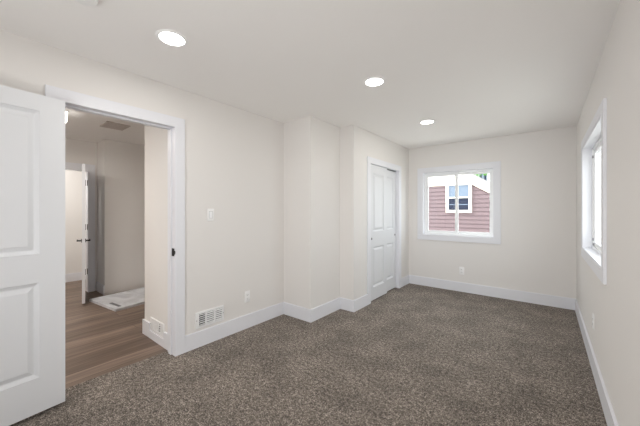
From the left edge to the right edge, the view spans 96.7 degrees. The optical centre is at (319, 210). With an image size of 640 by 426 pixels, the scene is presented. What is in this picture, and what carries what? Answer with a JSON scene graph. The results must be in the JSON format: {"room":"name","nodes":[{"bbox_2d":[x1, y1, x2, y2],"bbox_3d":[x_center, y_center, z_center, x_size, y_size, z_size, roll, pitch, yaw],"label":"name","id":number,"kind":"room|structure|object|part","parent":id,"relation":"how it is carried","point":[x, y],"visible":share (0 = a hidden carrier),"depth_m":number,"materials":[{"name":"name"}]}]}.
{"room":"empty bedroom","nodes":[
{"label":"empty bedroom","id":0,"kind":"room"},
{"bbox_2d":[65,170,85,273],"bbox_3d":[-4.956,0.100,4.980,0.120,2.440,4.800,0,0,39],"label":"wall","id":1,"kind":"structure","parent":0,"point":[73,179],"depth_m":5.32,"materials":[{"name":"white paint"}]},
{"bbox_2d":[65,272,85,281],"bbox_3d":[-5.396,1.244,4.320,0.016,0.152,3.220,0,0,39],"label":"baseboard","id":2,"kind":"structure","parent":1,"relation":"attached to","point":[77,276],"depth_m":5.30,"materials":[{"name":"white wood"}]},
{"bbox_2d":[65,138,96,290],"bbox_3d":[-4.650,0.100,3.568,0.120,2.440,2.975,0,0,39],"label":"wall","id":3,"kind":"structure","parent":0,"point":[76,151],"depth_m":4.57,"materials":[{"name":"white paint"}]},
{"bbox_2d":[65,162,94,291],"bbox_3d":[-4.041,0.287,4.330,0.151,2.065,0.965,0,0,39],"label":"door frame","id":4,"kind":"structure","parent":3,"relation":"attached to","point":[74,166],"depth_m":4.61,"materials":[{"name":"white wood"}]},
{"bbox_2d":[77,164,89,303],"bbox_3d":[-3.541,0.328,4.261,0.151,1.945,0.748,0,0,-40],"label":"door","id":5,"kind":"structure","parent":3,"relation":"in","point":[83,240],"depth_m":3.97,"materials":[{"name":"white paint"}]},
{"bbox_2d":[97,139,144,294],"bbox_3d":[-3.000,0.100,5.322,0.510,2.440,1.825,0,0,39],"label":"wall","id":6,"kind":"structure","parent":0,"point":[120,165],"depth_m":4.63,"materials":[{"name":"white paint"}]},
{"bbox_2d":[96,281,104,294],"bbox_3d":[-3.528,1.244,4.565,0.390,0.152,0.016,0,0,39],"label":"baseboard","id":7,"kind":"structure","parent":6,"relation":"attached to","point":[100,288],"depth_m":4.53,"materials":[{"name":"white wood"}]},
{"bbox_2d":[0,29,283,335],"bbox_3d":[-1.031,0.100,3.037,0.120,2.440,6.660,0,0,39],"label":"wall","id":8,"kind":"structure","parent":0,"point":[234,157],"depth_m":2.88,"materials":[{"name":"white paint"}]},
{"bbox_2d":[0,85,64,425],"bbox_3d":[-1.947,0.276,1.620,0.151,2.037,0.763,0,0,32],"label":"door","id":9,"kind":"structure","parent":8,"relation":"in","point":[32,125],"depth_m":1.79,"materials":[{"name":"white paint"}]},
{"bbox_3d":[-1.947,-0.180,1.619,0.035,0.915,0.504,0,0,32],"label":"panel","id":10,"kind":"part","parent":9,"relation":"part of","materials":[{"name":"white paint"}]},
{"bbox_3d":[-1.947,0.765,1.619,0.035,0.606,0.504,0,0,32],"label":"panel","id":11,"kind":"part","parent":9,"relation":"part of","materials":[{"name":"white paint"}]},
{"bbox_2d":[45,84,184,356],"bbox_3d":[-1.601,0.237,2.315,0.159,2.165,0.940,0,0,39],"label":"door frame","id":12,"kind":"structure","parent":8,"relation":"attached to","point":[71,97],"depth_m":2.58,"materials":[{"name":"white wood"}]},
{"bbox_2d":[195,305,223,328],"bbox_3d":[-1.099,1.062,2.846,0.016,0.151,0.302,0,0,39],"label":"air vent","id":13,"kind":"object","parent":8,"relation":"in","point":[210,316],"visible":1,"depth_m":2.83,"materials":[{"name":"white metal"}]},
{"bbox_2d":[207,209,213,220],"bbox_3d":[-1.095,0.043,2.853,0.009,0.124,0.072,0,0,39],"label":"light switch","id":14,"kind":"object","parent":8,"relation":"attached to","point":[210,212],"visible":1,"depth_m":2.85,"materials":[{"name":"white plastic"}]},
{"bbox_2d":[185,302,283,352],"bbox_3d":[-0.864,1.244,3.136,0.016,0.152,1.264,0,0,39],"label":"baseboard","id":15,"kind":"structure","parent":8,"relation":"attached to","point":[195,340],"depth_m":3.02,"materials":[{"name":"white wood"}]},
{"bbox_2d":[244,290,249,302],"bbox_3d":[-0.818,0.968,3.200,0.009,0.124,0.072,0,0,39],"label":"wall outlet","id":16,"kind":"object","parent":8,"relation":"attached to","point":[246,293],"visible":1,"depth_m":3.19,"materials":[{"name":"white plastic"}]},
{"bbox_2d":[145,125,167,332],"bbox_3d":[-1.606,0.100,2.913,0.625,2.440,0.120,0,0,39],"label":"wall","id":17,"kind":"structure","parent":0,"point":[156,139],"depth_m":2.86,"materials":[{"name":"white paint"}]},
{"bbox_2d":[142,319,167,349],"bbox_3d":[-1.662,1.244,2.871,0.621,0.152,0.016,0,0,39],"label":"baseboard","id":18,"kind":"structure","parent":17,"relation":"attached to","point":[162,341],"depth_m":2.87,"materials":[{"name":"white wood"}]},
{"bbox_2d":[150,317,164,336],"bbox_3d":[-1.633,1.168,2.851,0.310,0.128,0.019,0,0,39],"label":"air vent","id":19,"kind":"object","parent":17,"relation":"in","point":[156,326],"visible":0.99,"depth_m":2.84,"materials":[{"name":"white metal"}]},
{"bbox_2d":[10,279,606,425],"bbox_3d":[-1.506,1.350,3.416,7.225,0.060,6.660,0,0,39],"label":"floor","id":20,"kind":"structure","parent":0,"point":[415,355],"depth_m":2.35,"materials":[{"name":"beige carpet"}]},
{"bbox_2d":[89,287,144,311],"bbox_3d":[-2.681,1.302,4.452,0.800,0.036,1.250,0,0,32],"label":"shower pan","id":21,"kind":"object","parent":20,"relation":"on","point":[119,301],"visible":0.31,"depth_m":4.12,"materials":[{"name":"grey stone"}]},
{"bbox_2d":[0,0,619,148],"bbox_3d":[-1.506,-1.190,3.416,7.225,0.140,6.660,0,0,39],"label":"ceiling","id":22,"kind":"structure","parent":0,"point":[478,69],"depth_m":2.05,"materials":[{"name":"paint"}]},
{"bbox_2d":[65,109,68,122],"bbox_3d":[-3.234,-1.055,2.761,0.160,0.130,1.180,0,0,39],"label":"hall ceiling light","id":23,"kind":"object","parent":22,"relation":"attached to","point":[66,111],"visible":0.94,"depth_m":3.17,"materials":[{"name":"white plastic"}]},
{"bbox_2d":[75,0,97,5],"bbox_3d":[-1.216,-1.099,1.461,0.124,0.041,0.124,0,0,39],"label":"smoke detector","id":24,"kind":"object","parent":22,"relation":"attached to","point":[84,2],"visible":1,"depth_m":1.48,"materials":[{"name":"white plastic"}]},
{"bbox_2d":[100,121,130,130],"bbox_3d":[-2.707,-1.115,3.757,0.320,0.011,0.255,0,0,39],"label":"ceiling vent","id":25,"kind":"object","parent":22,"relation":"in","point":[112,125],"visible":1,"depth_m":3.75,"materials":[{"name":"grey metal"}]},
{"bbox_2d":[155,29,187,46],"bbox_3d":[-0.962,-1.115,1.849,0.188,0.009,0.188,0,0,39],"label":"recessed light","id":26,"kind":"object","parent":22,"relation":"in","point":[173,38],"visible":1,"depth_m":1.84,"materials":[{"name":"white plastic"}]},
{"bbox_2d":[159,32,184,44],"bbox_3d":[-0.962,-1.114,1.849,0.148,0.002,0.148,0,0,39],"label":"diffuser","id":27,"kind":"object","parent":26,"relation":"attached to","point":[169,38],"depth_m":1.84,"materials":[{"name":"white plastic"}]},
{"bbox_2d":[363,76,384,86],"bbox_3d":[0.472,-1.115,2.470,0.188,0.009,0.188,0,0,39],"label":"recessed light","id":28,"kind":"object","parent":22,"relation":"in","point":[375,81],"visible":1,"depth_m":2.46,"materials":[{"name":"white plastic"}]},
{"bbox_2d":[366,78,382,85],"bbox_3d":[0.472,-1.114,2.470,0.148,0.002,0.148,0,0,39],"label":"diffuser","id":29,"kind":"object","parent":28,"relation":"attached to","point":[369,81],"depth_m":2.46,"materials":[{"name":"white plastic"}]},
{"bbox_2d":[419,119,434,123],"bbox_3d":[1.353,-1.115,3.591,0.188,0.009,0.188,0,0,39],"label":"recessed light","id":30,"kind":"object","parent":22,"relation":"in","point":[429,121],"visible":1,"depth_m":3.56,"materials":[{"name":"white plastic"}]},
{"bbox_2d":[284,116,339,308],"bbox_3d":[-0.067,0.100,3.783,0.455,2.440,0.710,0,0,39],"label":"column","id":31,"kind":"structure","parent":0,"point":[311,144],"depth_m":3.53,"materials":[{"name":"white paint"}]},
{"bbox_2d":[284,302,311,322],"bbox_3d":[-0.287,1.244,3.495,0.471,0.152,0.016,0,0,39],"label":"baseboard","id":32,"kind":"structure","parent":31,"relation":"attached to","point":[295,311],"depth_m":3.46,"materials":[{"name":"white wood"}]},
{"bbox_2d":[311,297,339,321],"bbox_3d":[0.081,1.244,3.591,0.016,0.152,0.594,0,0,39],"label":"baseboard","id":33,"kind":"structure","parent":31,"relation":"attached to","point":[318,312],"depth_m":3.56,"materials":[{"name":"white wood"}]},
{"bbox_2d":[340,125,408,299],"bbox_3d":[0.944,0.100,4.512,0.215,2.440,1.890,0,0,39],"label":"wall","id":34,"kind":"structure","parent":0,"point":[357,143],"depth_m":3.83,"materials":[{"name":"white paint"}]},
{"bbox_2d":[340,297,354,311],"bbox_3d":[0.355,1.244,3.762,0.231,0.152,0.016,0,0,39],"label":"baseboard","id":35,"kind":"structure","parent":34,"relation":"attached to","point":[345,304],"depth_m":3.75,"materials":[{"name":"white wood"}]},
{"bbox_2d":[354,294,367,311],"bbox_3d":[0.553,1.244,3.838,0.016,0.152,0.350,0,0,39],"label":"baseboard","id":36,"kind":"structure","parent":34,"relation":"attached to","point":[361,302],"depth_m":3.83,"materials":[{"name":"white wood"}]},
{"bbox_2d":[371,164,386,300],"bbox_3d":[0.874,0.318,4.282,0.033,1.968,0.560,0,0,39],"label":"door","id":37,"kind":"structure","parent":34,"relation":"in","point":[378,174],"depth_m":4.27,"materials":[{"name":"white paint"}]},
{"bbox_3d":[0.873,-0.116,4.283,0.030,0.852,0.350,0,0,39],"label":"panel","id":38,"kind":"part","parent":37,"relation":"part of","materials":[{"name":"white paint"}]},
{"bbox_3d":[0.873,0.823,4.283,0.030,0.585,0.350,0,0,39],"label":"panel","id":39,"kind":"part","parent":37,"relation":"part of","materials":[{"name":"white paint"}]},
{"bbox_2d":[367,156,400,304],"bbox_3d":[0.983,0.281,4.468,0.131,2.078,1.170,0,0,39],"label":"door frame","id":40,"kind":"structure","parent":34,"relation":"attached to","point":[370,160],"depth_m":4.43,"materials":[{"name":"white wood"}]},
{"bbox_2d":[387,170,395,290],"bbox_3d":[1.118,0.325,4.647,0.033,1.955,0.538,0,0,39],"label":"door","id":41,"kind":"structure","parent":34,"relation":"in","point":[391,176],"depth_m":4.72,"materials":[{"name":"white paint"}]},
{"bbox_3d":[1.117,-0.116,4.648,0.030,0.852,0.328,0,0,39],"label":"panel","id":42,"kind":"part","parent":41,"relation":"part of","materials":[{"name":"white paint"}]},
{"bbox_3d":[1.117,0.823,4.648,0.030,0.585,0.328,0,0,39],"label":"panel","id":43,"kind":"part","parent":41,"relation":"part of","materials":[{"name":"white paint"}]},
{"bbox_2d":[401,275,408,286],"bbox_3d":[1.503,1.244,5.028,0.016,0.152,0.354,0,0,39],"label":"baseboard","id":44,"kind":"structure","parent":34,"relation":"attached to","point":[405,280],"depth_m":5.01,"materials":[{"name":"white wood"}]},
{"bbox_2d":[409,126,576,298],"bbox_3d":[2.296,0.100,4.731,3.205,2.440,0.140,0,0,39],"label":"wall","id":45,"kind":"structure","parent":0,"point":[537,250],"depth_m":4.14,"materials":[{"name":"white paint"}]},
{"bbox_2d":[417,161,500,243],"bbox_3d":[2.277,-0.117,4.735,1.260,1.255,0.158,0,0,39],"label":"window","id":46,"kind":"structure","parent":45,"relation":"in","point":[494,168],"depth_m":4.69,"materials":[{"name":"white plastic"}]},
{"bbox_3d":[2.101,-0.120,4.906,0.523,1.010,0.026,0,0,39],"label":"sash","id":47,"kind":"part","parent":46,"relation":"part of","materials":[{"name":"white plastic"}]},
{"bbox_3d":[2.301,-0.120,4.766,1.066,1.066,0.080,0,0,39],"label":"frame","id":48,"kind":"part","parent":46,"relation":"part of","materials":[{"name":"white plastic"}]},
{"bbox_3d":[2.494,-0.120,4.631,0.541,1.010,0.026,0,0,39],"label":"sash","id":49,"kind":"part","parent":46,"relation":"part of","materials":[{"name":"white plastic"}]},
{"bbox_2d":[459,267,463,274],"bbox_3d":[2.306,0.982,4.628,0.072,0.124,0.009,0,0,39],"label":"wall outlet","id":50,"kind":"object","parent":45,"relation":"attached to","point":[461,269],"visible":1,"depth_m":4.63,"materials":[{"name":"white plastic"}]},
{"bbox_2d":[409,275,574,309],"bbox_3d":[2.501,1.244,4.468,2.275,0.152,0.016,0,0,39],"label":"baseboard","id":51,"kind":"structure","parent":45,"relation":"attached to","point":[523,296],"depth_m":4.30,"materials":[{"name":"white wood"}]},
{"bbox_2d":[577,0,639,425],"bbox_3d":[1.372,0.100,1.118,0.140,2.440,6.660,0,0,39],"label":"wall","id":52,"kind":"structure","parent":0,"point":[615,306],"depth_m":1.53,"materials":[{"name":"white paint"}]},
{"bbox_2d":[592,313,593,329],"bbox_3d":[2.275,0.925,2.368,0.009,0.124,0.072,0,0,39],"label":"wall outlet","id":53,"kind":"object","parent":52,"relation":"attached to","point":[592,313],"visible":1,"depth_m":2.37,"materials":[{"name":"white plastic"}]},
{"bbox_2d":[581,98,606,284],"bbox_3d":[2.395,-0.125,2.413,0.158,1.220,1.530,0,0,39],"label":"window","id":54,"kind":"structure","parent":52,"relation":"in","point":[594,142],"depth_m":2.86,"materials":[{"name":"white plastic"}]},
{"bbox_3d":[2.425,-0.128,2.389,0.080,1.031,1.336,0,0,39],"label":"frame","id":55,"kind":"part","parent":54,"relation":"part of","materials":[{"name":"white plastic"}]},
{"bbox_3d":[2.607,-0.128,2.641,0.026,0.975,0.658,0,0,39],"label":"sash","id":56,"kind":"part","parent":54,"relation":"part of","materials":[{"name":"white plastic"}]},
{"bbox_2d":[575,299,618,425],"bbox_3d":[1.306,1.244,1.161,0.016,0.152,6.644,0,0,39],"label":"baseboard","id":57,"kind":"structure","parent":52,"relation":"attached to","point":[609,414],"depth_m":2.08,"materials":[{"name":"white wood"}]},
{"label":"outside","id":58,"kind":"structure","parent":0,"visible":0},
{"bbox_3d":[8.734,1.820,10.941,60.000,0.100,52.000,0,0,39],"label":"ground","id":59,"kind":"structure","parent":58,"visible":0},
{"bbox_2d":[429,174,489,232],"bbox_3d":[4.515,-0.553,13.030,9.100,4.645,7.200,0,0,39],"label":"neighbouring house","id":60,"kind":"structure","parent":59,"relation":"on","point":[473,190],"depth_m":8.68,"materials":[{"name":"pink"}]},
{"bbox_3d":[4.251,-0.197,8.724,0.567,0.366,0.008,0,0,39],"label":"pane","id":61,"kind":"part","parent":60,"relation":"part of","materials":[{"name":"clear glass"}]},
{"bbox_2d":[449,185,468,196],"bbox_3d":[4.251,-0.595,8.724,0.567,0.360,0.008,0,0,39],"label":"window pane","id":62,"kind":"object","parent":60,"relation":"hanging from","point":[463,190],"depth_m":8.69,"materials":[{"name":"blue glass"}]},
{"bbox_2d":[480,173,489,181],"bbox_3d":[15.993,-2.455,21.717,9.700,8.450,6.500,0,0,39],"label":"house","id":63,"kind":"structure","parent":59,"relation":"on","point":[486,177],"depth_m":20.89,"materials":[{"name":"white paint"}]}
]}

